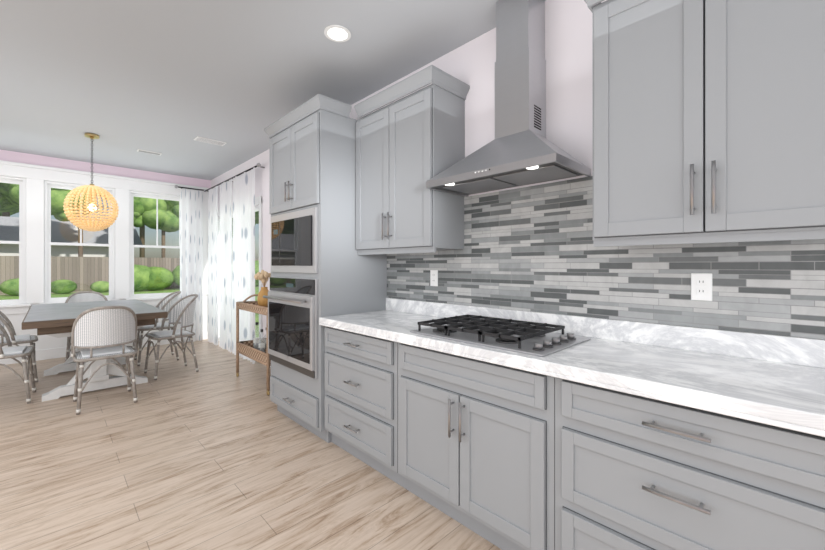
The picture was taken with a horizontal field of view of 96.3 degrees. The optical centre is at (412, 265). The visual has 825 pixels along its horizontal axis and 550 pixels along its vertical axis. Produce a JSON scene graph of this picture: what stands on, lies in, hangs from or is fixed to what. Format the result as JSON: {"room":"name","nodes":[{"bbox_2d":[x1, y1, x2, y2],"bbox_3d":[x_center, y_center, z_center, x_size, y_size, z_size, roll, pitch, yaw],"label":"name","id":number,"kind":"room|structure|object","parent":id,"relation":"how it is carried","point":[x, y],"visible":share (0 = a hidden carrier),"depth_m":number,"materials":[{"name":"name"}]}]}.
{"room":"kitchen","nodes":[
{"label":"kitchen","id":0,"kind":"room"},
{"bbox_2d":[0,150,210,349],"bbox_3d":[-5.806,-0.104,4.352,6.200,2.770,0.160,0,0,-44],"label":"wall","id":1,"kind":"structure","parent":0,"point":[43,342],"depth_m":5.20,"materials":[{"name":"white"}]},
{"bbox_2d":[0,176,25,304],"bbox_3d":[-5.454,-0.311,4.693,0.748,1.693,0.115,0,0,-44],"label":"window","id":2,"kind":"structure","parent":1,"relation":"in","point":[21,182],"depth_m":4.90,"materials":[{"name":"white wood"}]},
{"bbox_2d":[44,181,114,302],"bbox_3d":[-4.792,-0.311,5.339,0.748,1.693,0.115,0,0,-44],"label":"window","id":3,"kind":"structure","parent":1,"relation":"in","point":[48,186],"depth_m":5.20,"materials":[{"name":"white"}]},
{"bbox_2d":[0,160,208,364],"bbox_3d":[-4.810,-0.032,5.170,3.608,2.624,0.060,0,0,-44],"label":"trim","id":4,"kind":"structure","parent":1,"relation":"attached to","point":[35,176],"depth_m":5.15,"materials":[{"name":"white"}]},
{"bbox_2d":[129,190,179,298],"bbox_3d":[-4.130,-0.311,5.985,0.748,1.693,0.115,0,0,-44],"label":"window","id":5,"kind":"structure","parent":1,"relation":"in","point":[155,196],"depth_m":5.87,"materials":[{"name":"white"}]},
{"bbox_2d":[175,185,203,190],"bbox_3d":[-3.733,-1.279,6.161,0.426,0.052,0.145,0,0,-44],"label":"curtain rod","id":6,"kind":"object","parent":1,"relation":"attached to","point":[176,186],"visible":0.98,"depth_m":6.10,"materials":[{"name":"grey metal"}]},
{"bbox_2d":[180,188,202,342],"bbox_3d":[-3.674,0.002,6.155,0.330,2.529,0.082,0,0,-44],"label":"panel","id":7,"kind":"object","parent":6,"relation":"hanging from","point":[191,241],"visible":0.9,"depth_m":6.14,"materials":[{"name":"white fabric"}]},
{"bbox_2d":[0,339,501,549],"bbox_3d":[-2.086,1.311,0.542,6.520,0.060,10.810,0,0,-44],"label":"floor","id":8,"kind":"structure","parent":0,"point":[215,452],"depth_m":2.25,"materials":[{"name":"brown wood"}]},
{"bbox_2d":[0,324,35,403],"bbox_3d":[-3.878,0.820,3.428,0.510,0.924,0.477,0,0,-41],"label":"chair","id":9,"kind":"object","parent":8,"relation":"on","point":[12,352],"visible":1,"depth_m":3.44,"materials":[{"name":"wicker"}]},
{"bbox_2d":[0,311,37,381],"bbox_3d":[-4.441,0.820,4.019,0.477,0.924,0.510,0,0,43],"label":"chair","id":10,"kind":"object","parent":8,"relation":"on","point":[15,339],"visible":0.85,"depth_m":4.04,"materials":[{"name":"wicker"}]},
{"bbox_2d":[65,291,107,360],"bbox_3d":[-4.364,0.820,4.958,0.477,0.924,0.510,0,0,-44],"label":"chair","id":11,"kind":"object","parent":8,"relation":"on","point":[87,296],"visible":0.21,"depth_m":5.08,"materials":[{"name":"wicker"}]},
{"bbox_2d":[22,299,167,401],"bbox_3d":[-3.616,0.880,4.192,1.050,0.800,1.950,0,0,-44],"label":"dining table","id":12,"kind":"object","parent":8,"relation":"on","point":[57,320],"visible":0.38,"depth_m":3.78,"materials":[{"name":"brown wood"}]},
{"bbox_2d":[71,306,137,414],"bbox_3d":[-2.860,0.820,3.446,0.477,0.924,0.510,0,0,-44],"label":"chair","id":13,"kind":"object","parent":8,"relation":"on","point":[110,329],"visible":1,"depth_m":3.31,"materials":[{"name":"wicker"}]},
{"bbox_2d":[134,291,180,365],"bbox_3d":[-3.445,0.820,5.020,0.510,0.924,0.477,0,0,-41],"label":"chair","id":14,"kind":"object","parent":8,"relation":"on","point":[167,302],"visible":0.54,"depth_m":4.95,"materials":[{"name":"wicker"}]},
{"bbox_2d":[144,294,198,379],"bbox_3d":[-2.868,0.820,4.444,0.477,0.924,0.510,0,0,41],"label":"chair","id":15,"kind":"object","parent":8,"relation":"on","point":[181,311],"visible":1,"depth_m":4.41,"materials":[{"name":"wicker"}]},
{"bbox_2d":[236,294,270,394],"bbox_3d":[-1.570,0.810,4.086,0.444,0.940,0.889,0,0,-44],"label":"bar cart","id":16,"kind":"object","parent":8,"relation":"on","point":[246,349],"visible":0.5,"depth_m":3.96,"materials":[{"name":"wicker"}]},
{"bbox_2d":[253,322,260,349],"bbox_3d":[-1.777,0.814,4.219,0.084,0.330,0.082,0,0,-44],"label":"bottle","id":17,"kind":"object","parent":16,"relation":"on","point":[255,343],"visible":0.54,"depth_m":4.20,"materials":[{"name":"clear glass"}]},
{"bbox_2d":[258,329,264,351],"bbox_3d":[-1.651,0.839,4.048,0.072,0.280,0.070,0,0,-44],"label":"bottle","id":18,"kind":"object","parent":16,"relation":"on","point":[261,347],"visible":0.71,"depth_m":4.03,"materials":[{"name":"clear glass"}]},
{"bbox_2d":[254,270,270,306],"bbox_3d":[-1.690,0.263,4.200,0.196,0.430,0.199,0,0,-44],"label":"vase","id":19,"kind":"object","parent":16,"relation":"on","point":[262,275],"visible":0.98,"depth_m":4.16,"materials":[{"name":"brown"}]},
{"bbox_2d":[263,94,386,442],"bbox_3d":[-0.760,0.044,3.101,0.726,2.474,0.924,0,0,-44],"label":"tall cabinet","id":20,"kind":"object","parent":8,"relation":"on","point":[320,267],"visible":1,"depth_m":2.78,"materials":[{"name":"grey wood"}]},
{"bbox_2d":[263,276,317,378],"bbox_3d":[-0.982,0.454,2.884,0.106,0.715,0.760,0,0,-44],"label":"wall oven","id":21,"kind":"object","parent":20,"relation":"in","point":[292,300],"depth_m":2.82,"materials":[{"name":"silver metal"}]},
{"bbox_2d":[270,206,317,273],"bbox_3d":[-0.956,-0.181,2.910,0.032,0.475,0.760,0,0,-44],"label":"microwave","id":22,"kind":"object","parent":20,"relation":"in","point":[294,233],"depth_m":2.84,"materials":[{"name":"silver metal"}]},
{"bbox_2d":[325,326,392,480],"bbox_3d":[-0.152,0.843,2.561,0.610,0.874,0.781,0,0,-44],"label":"base cabinet","id":23,"kind":"object","parent":8,"relation":"on","point":[358,367],"depth_m":2.32,"materials":[{"name":"grey wood"}]},
{"bbox_2d":[393,341,544,549],"bbox_3d":[0.438,0.843,1.957,0.610,0.874,0.912,0,0,-44],"label":"base cabinet","id":24,"kind":"object","parent":8,"relation":"on","point":[504,457],"depth_m":1.69,"materials":[{"name":"grey wood"}]},
{"bbox_2d":[545,375,824,549],"bbox_3d":[1.032,0.843,1.349,0.610,0.874,0.792,0,0,-44],"label":"base cabinet","id":25,"kind":"object","parent":8,"relation":"on","point":[624,471],"depth_m":1.15,"materials":[{"name":"grey wood"}]},
{"bbox_2d":[319,298,824,436],"bbox_3d":[0.816,0.343,1.550,0.636,0.154,3.578,0,0,-44],"label":"countertop","id":26,"kind":"structure","parent":25,"relation":"on","point":[774,380],"depth_m":1.41,"materials":[{"name":"white stone"}]},
{"bbox_2d":[410,314,590,356],"bbox_3d":[0.434,0.336,1.926,0.510,0.059,0.770,0,0,-44],"label":"cooktop","id":27,"kind":"object","parent":26,"relation":"in","point":[515,336],"visible":1,"depth_m":1.81,"materials":[{"name":"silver metal"}]},
{"bbox_2d":[0,0,545,179],"bbox_3d":[-2.086,-1.539,0.542,6.520,0.100,10.810,0,0,-44],"label":"ceiling","id":28,"kind":"structure","parent":0,"point":[169,80],"depth_m":2.75,"materials":[{"name":"grey paint"}]},
{"bbox_2d":[63,133,118,231],"bbox_3d":[-3.644,-0.938,4.199,0.481,1.100,0.477,0,0,-44],"label":"chandelier","id":29,"kind":"object","parent":28,"relation":"hanging from","point":[91,191],"visible":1,"depth_m":4.13,"materials":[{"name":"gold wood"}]},
{"bbox_2d":[137,149,161,154],"bbox_3d":[-3.452,-1.484,4.847,0.260,0.008,0.100,0,0,-44],"label":"ceiling vent","id":30,"kind":"object","parent":28,"relation":"in","point":[145,151],"visible":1,"depth_m":4.84,"materials":[{"name":"white plastic"}]},
{"bbox_2d":[194,136,225,145],"bbox_3d":[-2.418,-1.484,4.418,0.320,0.008,0.160,0,0,-44],"label":"ceiling vent","id":31,"kind":"object","parent":28,"relation":"in","point":[210,141],"visible":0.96,"depth_m":4.41,"materials":[{"name":"white plastic"}]},
{"bbox_2d":[324,25,350,41],"bbox_3d":[-0.480,-1.485,2.368,0.170,0.007,0.170,0,0,-44],"label":"recessed light","id":32,"kind":"object","parent":28,"relation":"in","point":[337,33],"visible":1,"depth_m":2.36,"materials":[{"name":"white plastic"}]},
{"bbox_2d":[211,0,823,339],"bbox_3d":[0.189,-0.104,2.763,0.160,2.770,10.810,0,0,-44],"label":"wall","id":33,"kind":"structure","parent":0,"point":[569,67],"depth_m":2.06,"materials":[{"name":"white paint"}]},
{"bbox_2d":[204,163,264,191],"bbox_3d":[-2.735,-1.279,5.552,0.127,0.056,2.353,0,0,-44],"label":"curtain rod","id":34,"kind":"object","parent":33,"relation":"attached to","point":[258,165],"visible":0.85,"depth_m":5.23,"materials":[{"name":"grey metal"}]},
{"bbox_2d":[208,186,218,344],"bbox_3d":[-3.261,0.002,6.040,0.075,2.529,0.520,0,0,-44],"label":"panel","id":35,"kind":"object","parent":34,"relation":"hanging from","point":[213,266],"visible":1,"depth_m":6.06,"materials":[{"name":"white fabric"}]},
{"bbox_2d":[219,179,232,351],"bbox_3d":[-2.832,0.002,5.600,0.081,2.529,0.630,0,0,-44],"label":"panel","id":36,"kind":"object","parent":34,"relation":"hanging from","point":[225,304],"visible":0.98,"depth_m":5.59,"materials":[{"name":"white fabric"}]},
{"bbox_2d":[232,167,255,363],"bbox_3d":[-2.301,0.002,5.056,0.083,2.529,0.810,0,0,-44],"label":"panel","id":37,"kind":"object","parent":34,"relation":"hanging from","point":[243,236],"visible":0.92,"depth_m":5.00,"materials":[{"name":"white fabric"}]},
{"bbox_2d":[218,196,261,340],"bbox_3d":[-2.706,0.181,5.673,0.118,2.200,2.160,0,0,-44],"label":"sliding door","id":38,"kind":"structure","parent":33,"relation":"in","point":[258,200],"depth_m":4.92,"materials":[{"name":"white"}]},
{"bbox_2d":[354,65,469,254],"bbox_3d":[-0.045,-0.637,2.623,0.371,1.112,0.840,0,0,-44],"label":"upper cabinet","id":39,"kind":"object","parent":33,"relation":"attached to","point":[408,146],"visible":0.98,"depth_m":2.43,"materials":[{"name":"grey wood"}]},
{"bbox_2d":[426,0,590,196],"bbox_3d":[0.498,-0.974,2.045,0.400,1.029,0.790,0,0,-44],"label":"range hood","id":40,"kind":"object","parent":33,"relation":"attached to","point":[520,149],"visible":1,"depth_m":1.99,"materials":[{"name":"silver metal"}]},
{"bbox_2d":[387,176,824,339],"bbox_3d":[1.041,-0.097,1.770,0.008,0.723,3.579,0,0,-44],"label":"mosaic","id":41,"kind":"object","parent":33,"relation":"attached to","point":[531,248],"visible":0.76,"depth_m":1.89,"materials":[{"name":"tile"}]},
{"bbox_2d":[430,270,437,285],"bbox_3d":[0.155,0.091,2.667,0.007,0.116,0.072,0,0,-44],"label":"electrical outlet","id":42,"kind":"object","parent":41,"relation":"attached to","point":[433,277],"visible":1,"depth_m":2.66,"materials":[{"name":"white plastic"}]},
{"bbox_2d":[691,273,711,300],"bbox_3d":[1.227,0.091,1.569,0.007,0.116,0.072,0,0,-44],"label":"electrical outlet","id":43,"kind":"object","parent":41,"relation":"attached to","point":[701,286],"visible":1,"depth_m":1.57,"materials":[{"name":"white plastic"}]},
{"bbox_2d":[584,0,824,246],"bbox_3d":[1.123,-0.637,1.426,0.371,1.112,0.812,0,0,-44],"label":"upper cabinet","id":44,"kind":"object","parent":33,"relation":"attached to","point":[708,121],"visible":1,"depth_m":1.30,"materials":[{"name":"grey wood"}]},
{"label":"outside","id":45,"kind":"structure","parent":0,"visible":0},
{"bbox_2d":[0,286,258,337],"bbox_3d":[-35.424,1.391,24.812,100.000,0.100,135.000,0,0,-44],"label":"lawn","id":46,"kind":"structure","parent":45,"point":[7,297],"depth_m":17.08,"materials":[{"name":"green plant"}]},
{"bbox_2d":[9,183,75,221],"bbox_3d":[-18.459,-2.180,18.498,2.693,7.039,1.804,0,0,-44],"label":"tree","id":47,"kind":"object","parent":46,"relation":"on","point":[59,197],"depth_m":18.34,"materials":[{"name":"green plant"}]},
{"bbox_2d":[0,183,96,216],"bbox_3d":[-31.057,-6.587,28.111,12.018,15.852,9.636,0,0,-44],"label":"tree","id":48,"kind":"object","parent":46,"relation":"on","point":[4,187],"depth_m":26.99,"materials":[{"name":"green plant"}]},
{"bbox_2d":[0,216,142,256],"bbox_3d":[-34.184,-0.725,10.300,42.500,4.129,7.500,0,0,-44],"label":"house","id":49,"kind":"structure","parent":46,"relation":"on","point":[61,230],"depth_m":20.86,"materials":[{"name":"white"}]},
{"bbox_2d":[66,190,95,256],"bbox_3d":[-17.835,-2.857,19.435,2.248,8.393,2.150,0,0,-44],"label":"tree","id":50,"kind":"object","parent":46,"relation":"on","point":[80,253],"depth_m":19.49,"materials":[{"name":"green plant"}]},
{"bbox_2d":[99,193,144,257],"bbox_3d":[-24.724,-6.800,34.053,11.243,16.279,9.442,0,0,-44],"label":"tree","id":51,"kind":"object","parent":46,"relation":"on","point":[141,239],"depth_m":34.09,"materials":[{"name":"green plant"}]},
{"bbox_2d":[0,260,258,295],"bbox_3d":[-14.842,0.486,18.456,29.998,1.702,1.578,0,0,-44],"label":"bushes","id":52,"kind":"object","parent":46,"relation":"on","point":[94,285],"depth_m":18.77,"materials":[{"name":"green plant"}]},
{"bbox_2d":[0,256,258,294],"bbox_3d":[-11.689,0.451,-0.895,58.050,1.779,35.050,0,0,-44],"label":"fence","id":53,"kind":"object","parent":46,"relation":"on","point":[155,262],"depth_m":18.63,"materials":[{"name":"brown wood"}]},
{"bbox_2d":[134,197,144,226],"bbox_3d":[-16.104,-1.548,21.062,1.899,5.773,1.593,0,0,-44],"label":"tree","id":54,"kind":"object","parent":46,"relation":"on","point":[138,213],"depth_m":20.93,"materials":[{"name":"green plant"}]},
{"bbox_2d":[140,197,178,257],"bbox_3d":[-14.976,-2.637,22.109,2.880,7.952,2.326,0,0,-44],"label":"tree","id":55,"kind":"object","parent":46,"relation":"on","point":[165,221],"depth_m":21.56,"materials":[{"name":"green plant"}]},
{"bbox_2d":[167,200,178,216],"bbox_3d":[-14.215,-2.197,22.894,2.604,7.073,2.070,0,0,-44],"label":"tree","id":56,"kind":"object","parent":46,"relation":"on","point":[173,205],"depth_m":21.97,"materials":[{"name":"green plant"}]},
{"bbox_2d":[255,211,258,223],"bbox_3d":[-10.410,-3.461,29.041,6.161,9.600,4.266,0,0,-44],"label":"tree","id":57,"kind":"object","parent":46,"relation":"on","point":[256,215],"depth_m":27.23,"materials":[{"name":"green plant"}]}
]}

